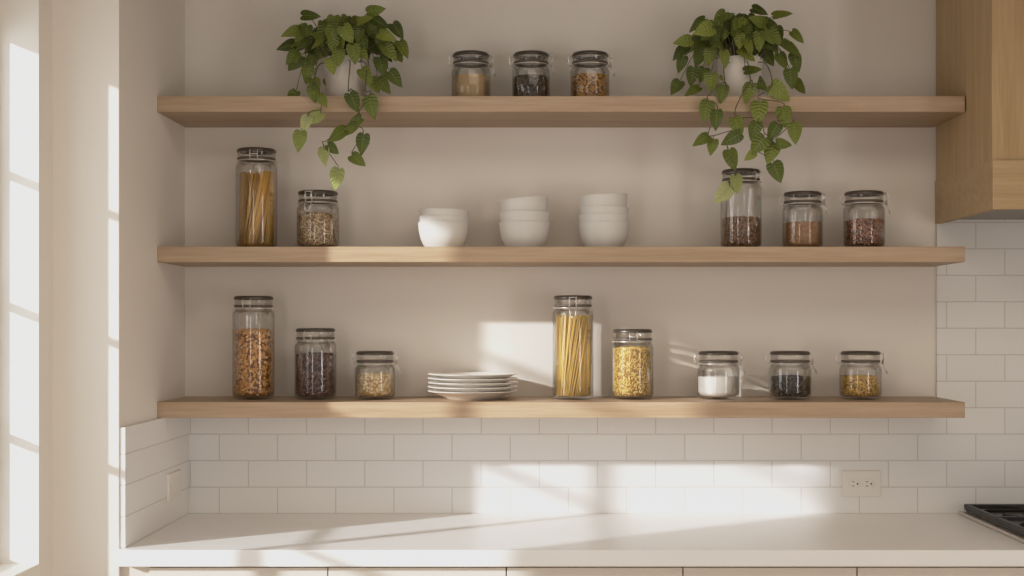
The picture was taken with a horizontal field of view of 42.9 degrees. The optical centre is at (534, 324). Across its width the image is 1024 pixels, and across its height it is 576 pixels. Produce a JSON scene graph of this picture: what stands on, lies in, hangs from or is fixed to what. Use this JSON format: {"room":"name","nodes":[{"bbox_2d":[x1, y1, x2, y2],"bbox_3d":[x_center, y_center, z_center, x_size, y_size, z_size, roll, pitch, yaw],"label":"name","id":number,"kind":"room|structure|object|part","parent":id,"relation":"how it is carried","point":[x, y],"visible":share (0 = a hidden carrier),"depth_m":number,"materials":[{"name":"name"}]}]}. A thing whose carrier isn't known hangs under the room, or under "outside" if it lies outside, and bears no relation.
{"room":"kitchen","nodes":[
{"label":"kitchen","id":0,"kind":"room"},
{"bbox_2d":[39,0,51,575],"bbox_3d":[-1.260,0.147,0.825,0.200,2.620,4.610,0,0,0],"label":"window frame","id":1,"kind":"structure","parent":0,"point":[45,6],"depth_m":3.08,"materials":[{"name":"paint"}]},
{"bbox_2d":[0,0,38,563],"bbox_3d":[-1.249,-0.123,2.601,0.182,1.360,0.882,0,0,0],"label":"window","id":2,"kind":"structure","parent":1,"relation":"attached to","point":[19,19],"depth_m":3.04,"materials":[{"name":"white glass"}]},
{"bbox_2d":[0,564,39,575],"bbox_3d":[-1.258,0.572,2.601,0.203,0.030,0.882,0,0,0],"label":"trim","id":3,"kind":"structure","parent":1,"relation":"attached to","point":[5,569],"depth_m":2.98,"materials":[{"name":"white paint"}]},
{"bbox_2d":[52,0,184,575],"bbox_3d":[-1.180,0.147,3.425,0.360,2.620,0.590,0,0,0],"label":"wall","id":4,"kind":"structure","parent":0,"point":[118,163],"depth_m":3.13,"materials":[{"name":"paint"}]},
{"bbox_2d":[120,418,188,547],"bbox_3d":[-0.993,0.392,3.421,0.014,0.290,0.574,0,0,0],"label":"backsplash","id":5,"kind":"structure","parent":4,"relation":"attached to","point":[150,450],"depth_m":3.34,"materials":[{"name":"tile"}]},
{"bbox_2d":[167,470,180,501],"bbox_3d":[-0.982,0.437,3.545,0.008,0.074,0.120,0,0,0],"label":"blank wall plate","id":6,"kind":"object","parent":5,"relation":"attached to","point":[174,478],"visible":1,"depth_m":3.53,"materials":[{"name":"plastic"}]},
{"bbox_2d":[498,196,547,211],"bbox_3d":[-0.033,-0.311,3.590,0.138,0.084,0.138,0,0,45],"label":"bowl","id":7,"kind":"object","parent":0,"point":[540,203],"visible":0.6,"depth_m":3.53,"materials":[{"name":"white ceramic"}]},
{"bbox_2d":[185,0,935,396],"bbox_3d":[0.750,0.147,3.795,4.500,2.620,0.150,0,0,0],"label":"wall","id":8,"kind":"structure","parent":0,"point":[435,319],"depth_m":3.72,"materials":[{"name":"paint"}]},
{"bbox_2d":[157,96,964,127],"bbox_3d":[0.069,-0.585,3.582,2.138,0.042,0.276,0,0,0],"label":"floating shelf","id":9,"kind":"object","parent":8,"relation":"attached to","point":[187,111],"visible":1,"depth_m":3.44,"materials":[{"name":"brown wood"}]},
{"bbox_2d":[276,5,408,190],"bbox_3d":[-0.527,-0.605,3.543,0.367,0.501,0.275,0,0,0],"label":"vine","id":10,"kind":"object","parent":9,"relation":"on","point":[348,41],"visible":1,"depth_m":3.48,"materials":[{"name":"plant"}]},
{"bbox_2d":[323,55,368,95],"bbox_3d":[-0.519,-0.667,3.575,0.127,0.122,0.127,0,0,0],"label":"pot","id":11,"kind":"object","parent":9,"relation":"on","point":[336,84],"depth_m":3.52,"materials":[{"name":"white ceramic"}]},
{"bbox_2d":[448,50,495,76],"bbox_3d":[-0.177,-0.678,3.595,0.108,0.144,0.108,0,0,33],"label":"storage jar","id":12,"kind":"object","parent":9,"relation":"on","point":[462,59],"visible":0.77,"depth_m":3.58,"materials":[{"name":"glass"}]},
{"bbox_2d":[452,74,489,95],"bbox_3d":[-0.177,-0.650,3.595,0.104,0.073,0.104,0,0,0],"label":"powder","id":13,"kind":"object","parent":12,"relation":"in","point":[462,84],"visible":0.73,"depth_m":3.55,"materials":[{"name":"beige food"}]},
{"bbox_2d":[509,50,554,75],"bbox_3d":[-0.011,-0.678,3.595,0.105,0.144,0.105,0,0,-45],"label":"storage jar","id":14,"kind":"object","parent":9,"relation":"on","point":[522,59],"visible":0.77,"depth_m":3.58,"materials":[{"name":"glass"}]},
{"bbox_2d":[513,74,548,95],"bbox_3d":[-0.011,-0.652,3.595,0.099,0.075,0.100,0,0,0],"label":"beans","id":15,"kind":"object","parent":14,"relation":"in","point":[529,84],"visible":0.85,"depth_m":3.55,"materials":[{"name":"brown food"}]},
{"bbox_2d":[567,50,614,75],"bbox_3d":[0.152,-0.678,3.595,0.108,0.144,0.108,0,0,41],"label":"lid","id":16,"kind":"object","parent":9,"relation":"on","point":[579,59],"visible":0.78,"depth_m":3.58,"materials":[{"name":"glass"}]},
{"bbox_2d":[572,73,607,95],"bbox_3d":[0.152,-0.653,3.595,0.102,0.079,0.102,0,0,31],"label":"corn","id":17,"kind":"object","parent":16,"relation":"in","point":[587,84],"visible":0.8,"depth_m":3.55,"materials":[{"name":"orange food"}]},
{"bbox_2d":[670,4,804,203],"bbox_3d":[0.553,-0.596,3.537,0.375,0.554,0.274,0,0,0],"label":"vine","id":18,"kind":"object","parent":9,"relation":"on","point":[739,74],"visible":1,"depth_m":3.48,"materials":[{"name":"plant"}]},
{"bbox_2d":[717,55,762,95],"bbox_3d":[0.563,-0.667,3.575,0.127,0.122,0.127,0,0,0],"label":"pot","id":19,"kind":"object","parent":9,"relation":"on","point":[736,72],"depth_m":3.52,"materials":[{"name":"white ceramic"}]},
{"bbox_2d":[157,396,964,417],"bbox_3d":[0.069,0.225,3.582,2.138,0.042,0.276,0,0,0],"label":"floating shelf","id":20,"kind":"object","parent":8,"relation":"attached to","point":[187,406],"visible":1,"depth_m":3.44,"materials":[{"name":"brown wood"}]},
{"bbox_2d":[232,296,274,317],"bbox_3d":[-0.777,0.062,3.595,0.115,0.284,0.114,0,0,-43],"label":"lid","id":21,"kind":"object","parent":20,"relation":"on","point":[242,298],"visible":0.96,"depth_m":3.55,"materials":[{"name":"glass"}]},
{"bbox_2d":[233,328,272,396],"bbox_3d":[-0.777,0.102,3.595,0.109,0.188,0.109,0,0,-7],"label":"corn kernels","id":22,"kind":"object","parent":21,"relation":"in","point":[253,353],"visible":1,"depth_m":3.55,"materials":[{"name":"brown food"}]},
{"bbox_2d":[295,328,335,349],"bbox_3d":[-0.606,0.106,3.595,0.115,0.195,0.115,0,0,-35],"label":"lid","id":23,"kind":"object","parent":20,"relation":"on","point":[304,330],"visible":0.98,"depth_m":3.55,"materials":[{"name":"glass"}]},
{"bbox_2d":[295,352,334,396],"bbox_3d":[-0.606,0.135,3.595,0.109,0.123,0.109,0,0,-24],"label":"beans","id":24,"kind":"object","parent":23,"relation":"in","point":[315,371],"visible":1,"depth_m":3.55,"materials":[{"name":"brown food"}]},
{"bbox_2d":[351,351,399,372],"bbox_3d":[-0.442,0.138,3.595,0.110,0.132,0.110,0,0,-41],"label":"storage jar","id":25,"kind":"object","parent":20,"relation":"on","point":[361,362],"visible":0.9,"depth_m":3.56,"materials":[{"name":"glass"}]},
{"bbox_2d":[356,371,393,396],"bbox_3d":[-0.442,0.162,3.595,0.105,0.068,0.105,0,0,0],"label":"chickpeas","id":26,"kind":"object","parent":25,"relation":"in","point":[368,384],"visible":1,"depth_m":3.55,"materials":[{"name":"beige food"}]},
{"bbox_2d":[428,389,517,400],"bbox_3d":[-0.171,0.192,3.583,0.248,0.025,0.248,0,0,0],"label":"plate","id":27,"kind":"object","parent":20,"relation":"on","point":[466,396],"visible":0.81,"depth_m":3.50,"materials":[{"name":"white ceramic"}]},
{"bbox_2d":[428,385,517,392],"bbox_3d":[-0.171,0.180,3.583,0.248,0.025,0.248,0,0,0],"label":"plate","id":28,"kind":"object","parent":27,"relation":"on","point":[470,390],"visible":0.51,"depth_m":3.49,"materials":[{"name":"white ceramic"}]},
{"bbox_2d":[428,381,517,387],"bbox_3d":[-0.170,0.168,3.583,0.248,0.025,0.248,0,0,0],"label":"plate","id":29,"kind":"object","parent":28,"relation":"on","point":[443,385],"visible":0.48,"depth_m":3.49,"materials":[{"name":"white ceramic"}]},
{"bbox_2d":[428,376,517,383],"bbox_3d":[-0.171,0.157,3.583,0.248,0.025,0.248,0,0,0],"label":"plate","id":30,"kind":"object","parent":29,"relation":"on","point":[452,381],"visible":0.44,"depth_m":3.49,"materials":[{"name":"white ceramic"}]},
{"bbox_2d":[428,372,517,378],"bbox_3d":[-0.171,0.145,3.583,0.248,0.025,0.248,0,0,0],"label":"plate","id":31,"kind":"object","parent":30,"relation":"on","point":[442,375],"visible":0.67,"depth_m":3.52,"materials":[{"name":"white ceramic"}]},
{"bbox_2d":[553,295,592,317],"bbox_3d":[0.105,0.061,3.595,0.113,0.285,0.113,0,0,45],"label":"storage jar","id":32,"kind":"object","parent":20,"relation":"on","point":[575,305],"visible":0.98,"depth_m":3.55,"materials":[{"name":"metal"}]},
{"bbox_2d":[556,315,592,395],"bbox_3d":[0.108,0.084,3.593,0.102,0.222,0.100,0,0,-11],"label":"spaghetti","id":33,"kind":"object","parent":32,"relation":"in","point":[573,336],"visible":1,"depth_m":3.56,"materials":[{"name":"yellow food"}]},
{"bbox_2d":[612,329,652,345],"bbox_3d":[0.269,0.107,3.595,0.116,0.192,0.116,0,0,45],"label":"storage jar","id":34,"kind":"object","parent":20,"relation":"on","point":[628,331],"visible":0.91,"depth_m":3.55,"materials":[{"name":"metal"}]},
{"bbox_2d":[613,346,651,396],"bbox_3d":[0.269,0.127,3.595,0.108,0.139,0.109,0,0,11],"label":"pasta","id":35,"kind":"object","parent":34,"relation":"in","point":[632,371],"visible":1,"depth_m":3.55,"materials":[{"name":"yellow food"}]},
{"bbox_2d":[694,351,744,373],"bbox_3d":[0.507,0.138,3.595,0.116,0.132,0.116,0,0,-33],"label":"lid","id":36,"kind":"object","parent":20,"relation":"on","point":[726,362],"visible":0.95,"depth_m":3.56,"materials":[{"name":"metal"}]},
{"bbox_2d":[698,376,738,396],"bbox_3d":[0.507,0.168,3.595,0.112,0.056,0.112,0,0,0],"label":"flour","id":37,"kind":"object","parent":36,"relation":"in","point":[708,386],"visible":1,"depth_m":3.55,"materials":[{"name":"white food"}]},
{"bbox_2d":[765,351,816,372],"bbox_3d":[0.704,0.138,3.595,0.116,0.132,0.116,0,0,-37],"label":"lid","id":38,"kind":"object","parent":20,"relation":"on","point":[796,362],"visible":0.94,"depth_m":3.56,"materials":[{"name":"metal"}]},
{"bbox_2d":[770,374,809,396],"bbox_3d":[0.704,0.166,3.595,0.110,0.060,0.110,0,0,-28],"label":"seeds","id":39,"kind":"object","parent":38,"relation":"in","point":[791,385],"visible":1,"depth_m":3.55,"materials":[{"name":"black food"}]},
{"bbox_2d":[835,351,886,372],"bbox_3d":[0.899,0.138,3.595,0.115,0.132,0.115,0,0,-37],"label":"lid","id":40,"kind":"object","parent":20,"relation":"on","point":[865,362],"visible":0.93,"depth_m":3.56,"materials":[{"name":"metal"}]},
{"bbox_2d":[841,374,880,396],"bbox_3d":[0.899,0.167,3.595,0.106,0.060,0.107,0,0,-9],"label":"pasta","id":41,"kind":"object","parent":40,"relation":"in","point":[864,385],"visible":1,"depth_m":3.55,"materials":[{"name":"yellow food"}]},
{"bbox_2d":[157,247,964,266],"bbox_3d":[0.069,-0.187,3.582,2.138,0.041,0.276,0,0,0],"label":"floating shelf","id":42,"kind":"object","parent":8,"relation":"attached to","point":[180,256],"visible":1,"depth_m":3.44,"materials":[{"name":"brown wood"}]},
{"bbox_2d":[236,147,276,173],"bbox_3d":[-0.769,-0.347,3.595,0.113,0.278,0.113,0,0,38],"label":"lid","id":43,"kind":"object","parent":42,"relation":"on","point":[256,151],"visible":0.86,"depth_m":3.57,"materials":[{"name":"metal"}]},
{"bbox_2d":[239,170,275,246],"bbox_3d":[-0.766,-0.319,3.596,0.102,0.205,0.100,0,0,0],"label":"spaghetti","id":44,"kind":"object","parent":43,"relation":"in","point":[258,232],"visible":0.91,"depth_m":3.56,"materials":[{"name":"yellow food"}]},
{"bbox_2d":[297,190,338,210],"bbox_3d":[-0.599,-0.288,3.595,0.116,0.161,0.116,0,0,-27],"label":"lid","id":45,"kind":"object","parent":42,"relation":"on","point":[311,193],"visible":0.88,"depth_m":3.56,"materials":[{"name":"metal"}]},
{"bbox_2d":[298,212,337,246],"bbox_3d":[-0.599,-0.264,3.595,0.112,0.096,0.112,0,0,0],"label":"beans","id":46,"kind":"object","parent":45,"relation":"in","point":[315,229],"visible":0.99,"depth_m":3.55,"materials":[{"name":"beige food"}]},
{"bbox_2d":[418,221,468,246],"bbox_3d":[-0.252,-0.245,3.590,0.141,0.075,0.141,0,0,0],"label":"bowl","id":47,"kind":"object","parent":42,"relation":"on","point":[432,233],"visible":0.83,"depth_m":3.54,"materials":[{"name":"white ceramic"}]},
{"bbox_2d":[418,215,468,221],"bbox_3d":[-0.252,-0.262,3.590,0.139,0.074,0.139,0,0,0],"label":"bowl","id":48,"kind":"object","parent":47,"relation":"on","point":[423,217],"visible":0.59,"depth_m":3.53,"materials":[{"name":"white ceramic"}]},
{"bbox_2d":[419,208,468,215],"bbox_3d":[-0.252,-0.280,3.590,0.136,0.072,0.136,2,0,0],"label":"bowl","id":49,"kind":"object","parent":48,"relation":"on","point":[425,211],"visible":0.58,"depth_m":3.53,"materials":[{"name":"white ceramic"}]},
{"bbox_2d":[499,221,549,246],"bbox_3d":[-0.029,-0.245,3.590,0.141,0.075,0.141,0,0,0],"label":"bowl","id":50,"kind":"object","parent":42,"relation":"on","point":[513,233],"visible":0.76,"depth_m":3.54,"materials":[{"name":"white ceramic"}]},
{"bbox_2d":[499,210,549,221],"bbox_3d":[-0.029,-0.274,3.590,0.140,0.074,0.140,0,0,0],"label":"bowl","id":51,"kind":"object","parent":50,"relation":"on","point":[513,215],"visible":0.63,"depth_m":3.53,"materials":[{"name":"white ceramic"}]},
{"bbox_2d":[578,221,629,246],"bbox_3d":[0.190,-0.245,3.590,0.141,0.075,0.141,0,0,0],"label":"bowl","id":52,"kind":"object","parent":42,"relation":"on","point":[592,233],"visible":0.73,"depth_m":3.54,"materials":[{"name":"white ceramic"}]},
{"bbox_2d":[579,213,628,221],"bbox_3d":[0.190,-0.267,3.590,0.139,0.074,0.139,0,0,0],"label":"bowl","id":53,"kind":"object","parent":52,"relation":"on","point":[588,216],"visible":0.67,"depth_m":3.53,"materials":[{"name":"white ceramic"}]},
{"bbox_2d":[580,205,628,213],"bbox_3d":[0.192,-0.289,3.590,0.137,0.076,0.137,0,0,18],"label":"bowl","id":54,"kind":"object","parent":53,"relation":"on","point":[584,209],"visible":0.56,"depth_m":3.53,"materials":[{"name":"white ceramic"}]},
{"bbox_2d":[579,193,627,206],"bbox_3d":[0.188,-0.321,3.590,0.135,0.078,0.135,0,0,16],"label":"bowl","id":55,"kind":"object","parent":54,"relation":"on","point":[616,199],"visible":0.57,"depth_m":3.53,"materials":[{"name":"white ceramic"}]},
{"bbox_2d":[720,168,761,184],"bbox_3d":[0.569,-0.318,3.595,0.113,0.220,0.113,0,0,7],"label":"lid","id":56,"kind":"object","parent":42,"relation":"on","point":[743,171],"visible":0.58,"depth_m":3.57,"materials":[{"name":"metal"}]},
{"bbox_2d":[721,216,760,246],"bbox_3d":[0.569,-0.258,3.595,0.108,0.085,0.108,0,0,-27],"label":"beans","id":57,"kind":"object","parent":56,"relation":"in","point":[737,231],"visible":1,"depth_m":3.55,"materials":[{"name":"brown food"}]},
{"bbox_2d":[779,191,827,213],"bbox_3d":[0.739,-0.287,3.595,0.110,0.159,0.110,0,0,-17],"label":"lid","id":58,"kind":"object","parent":42,"relation":"on","point":[793,194],"visible":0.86,"depth_m":3.57,"materials":[{"name":"metal"}]},
{"bbox_2d":[783,221,821,246],"bbox_3d":[0.739,-0.250,3.595,0.105,0.070,0.105,0,0,-40],"label":"lentils","id":59,"kind":"object","parent":58,"relation":"in","point":[804,233],"visible":1,"depth_m":3.55,"materials":[{"name":"brown food"}]},
{"bbox_2d":[839,190,890,213],"bbox_3d":[0.908,-0.288,3.595,0.113,0.160,0.113,0,0,-37],"label":"lid","id":60,"kind":"object","parent":42,"relation":"on","point":[858,193],"visible":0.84,"depth_m":3.58,"materials":[{"name":"metal"}]},
{"bbox_2d":[844,218,883,246],"bbox_3d":[0.908,-0.256,3.595,0.108,0.080,0.108,0,0,0],"label":"beans","id":61,"kind":"object","parent":60,"relation":"in","point":[862,232],"visible":0.99,"depth_m":3.55,"materials":[{"name":"brown food"}]},
{"bbox_2d":[189,220,1023,513],"bbox_3d":[0.850,0.097,3.714,3.700,0.880,0.012,0,0,0],"label":"backsplash","id":62,"kind":"structure","parent":8,"relation":"attached to","point":[237,465],"depth_m":3.71,"materials":[{"name":"tile"}]},
{"bbox_2d":[842,471,880,496],"bbox_3d":[0.929,0.451,3.704,0.109,0.074,0.009,0,0,0],"label":"wall outlet","id":63,"kind":"object","parent":62,"relation":"attached to","point":[854,483],"visible":1,"depth_m":3.70,"materials":[{"name":"plastic"}]},
{"bbox_2d":[849,479,860,488],"bbox_3d":[0.909,0.451,3.701,0.033,0.027,0.003,0,0,0],"label":"receptacle","id":64,"kind":"object","parent":63,"relation":"attached to","point":[853,483],"depth_m":3.70,"materials":[{"name":"plastic"}]},
{"bbox_2d":[863,479,873,488],"bbox_3d":[0.949,0.451,3.701,0.033,0.027,0.003,0,0,0],"label":"receptacle","id":65,"kind":"object","parent":63,"relation":"attached to","point":[867,483],"depth_m":3.70,"materials":[{"name":"plastic"}]},
{"bbox_2d":[935,0,1023,223],"bbox_3d":[1.640,-0.718,3.473,1.003,0.860,0.469,0,0,0],"label":"wall cabinet","id":66,"kind":"object","parent":8,"relation":"attached to","point":[980,43],"visible":1,"depth_m":3.34,"materials":[{"name":"brown wood"}]},
{"bbox_3d":[1.649,-0.309,3.483,0.979,0.018,0.448,0,0,0],"label":"underside panel","id":67,"kind":"part","parent":66,"relation":"part of","materials":[{"name":"brown wood"}]},
{"bbox_3d":[0.820,1.507,1.195,4.360,0.100,5.350,0,0,0],"label":"floor","id":68,"kind":"structure","parent":0,"visible":0},
{"bbox_2d":[121,567,328,575],"bbox_3d":[-0.749,1.018,3.425,0.500,0.879,0.586,0,0,0],"label":"base cabinet","id":69,"kind":"object","parent":68,"relation":"on","point":[153,571],"depth_m":3.13,"materials":[{"name":"beige paint"}]},
{"bbox_3d":[-0.965,1.019,3.428,0.068,0.876,0.565,0,0,0],"label":"cabinet filler","id":70,"kind":"part","parent":69,"relation":"part of","materials":[{"name":"beige wood"}]},
{"bbox_2d":[117,514,1023,566],"bbox_3d":[0.826,0.557,3.413,3.648,0.040,0.614,0,0,0],"label":"countertop","id":71,"kind":"structure","parent":69,"relation":"on","point":[192,540],"depth_m":3.21,"materials":[{"name":"white stone"}]},
{"bbox_2d":[958,504,1023,542],"bbox_3d":[1.589,0.518,3.425,0.780,0.036,0.530,0,0,0],"label":"gas cooktop","id":72,"kind":"object","parent":71,"relation":"in","point":[1006,519],"visible":1,"depth_m":3.51,"materials":[{"name":"metal"}]},
{"bbox_3d":[1.589,0.524,3.428,0.744,0.005,0.500,0,0,0],"label":"burner plate","id":73,"kind":"part","parent":72,"relation":"part of","materials":[{"name":"black metal"}]},
{"bbox_2d":[328,567,506,575],"bbox_3d":[-0.284,1.018,3.425,0.428,0.879,0.586,0,0,0],"label":"base cabinet","id":74,"kind":"object","parent":68,"relation":"on","point":[332,571],"visible":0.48,"depth_m":3.13,"materials":[{"name":"beige paint"}]},
{"bbox_2d":[507,567,681,575],"bbox_3d":[0.143,1.018,3.425,0.424,0.879,0.586,0,0,0],"label":"base cabinet","id":75,"kind":"object","parent":68,"relation":"on","point":[511,571],"visible":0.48,"depth_m":3.13,"materials":[{"name":"beige paint"}]},
{"bbox_2d":[682,567,855,575],"bbox_3d":[0.566,1.018,3.425,0.418,0.879,0.586,0,0,0],"label":"base cabinet","id":76,"kind":"object","parent":68,"relation":"on","point":[686,571],"visible":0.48,"depth_m":3.13,"materials":[{"name":"beige paint"}]},
{"bbox_2d":[856,567,1023,575],"bbox_3d":[0.988,1.018,3.425,0.424,0.879,0.586,0,0,0],"label":"base cabinet","id":77,"kind":"object","parent":68,"relation":"on","point":[860,571],"visible":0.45,"depth_m":3.13,"materials":[{"name":"beige paint"}]}
]}

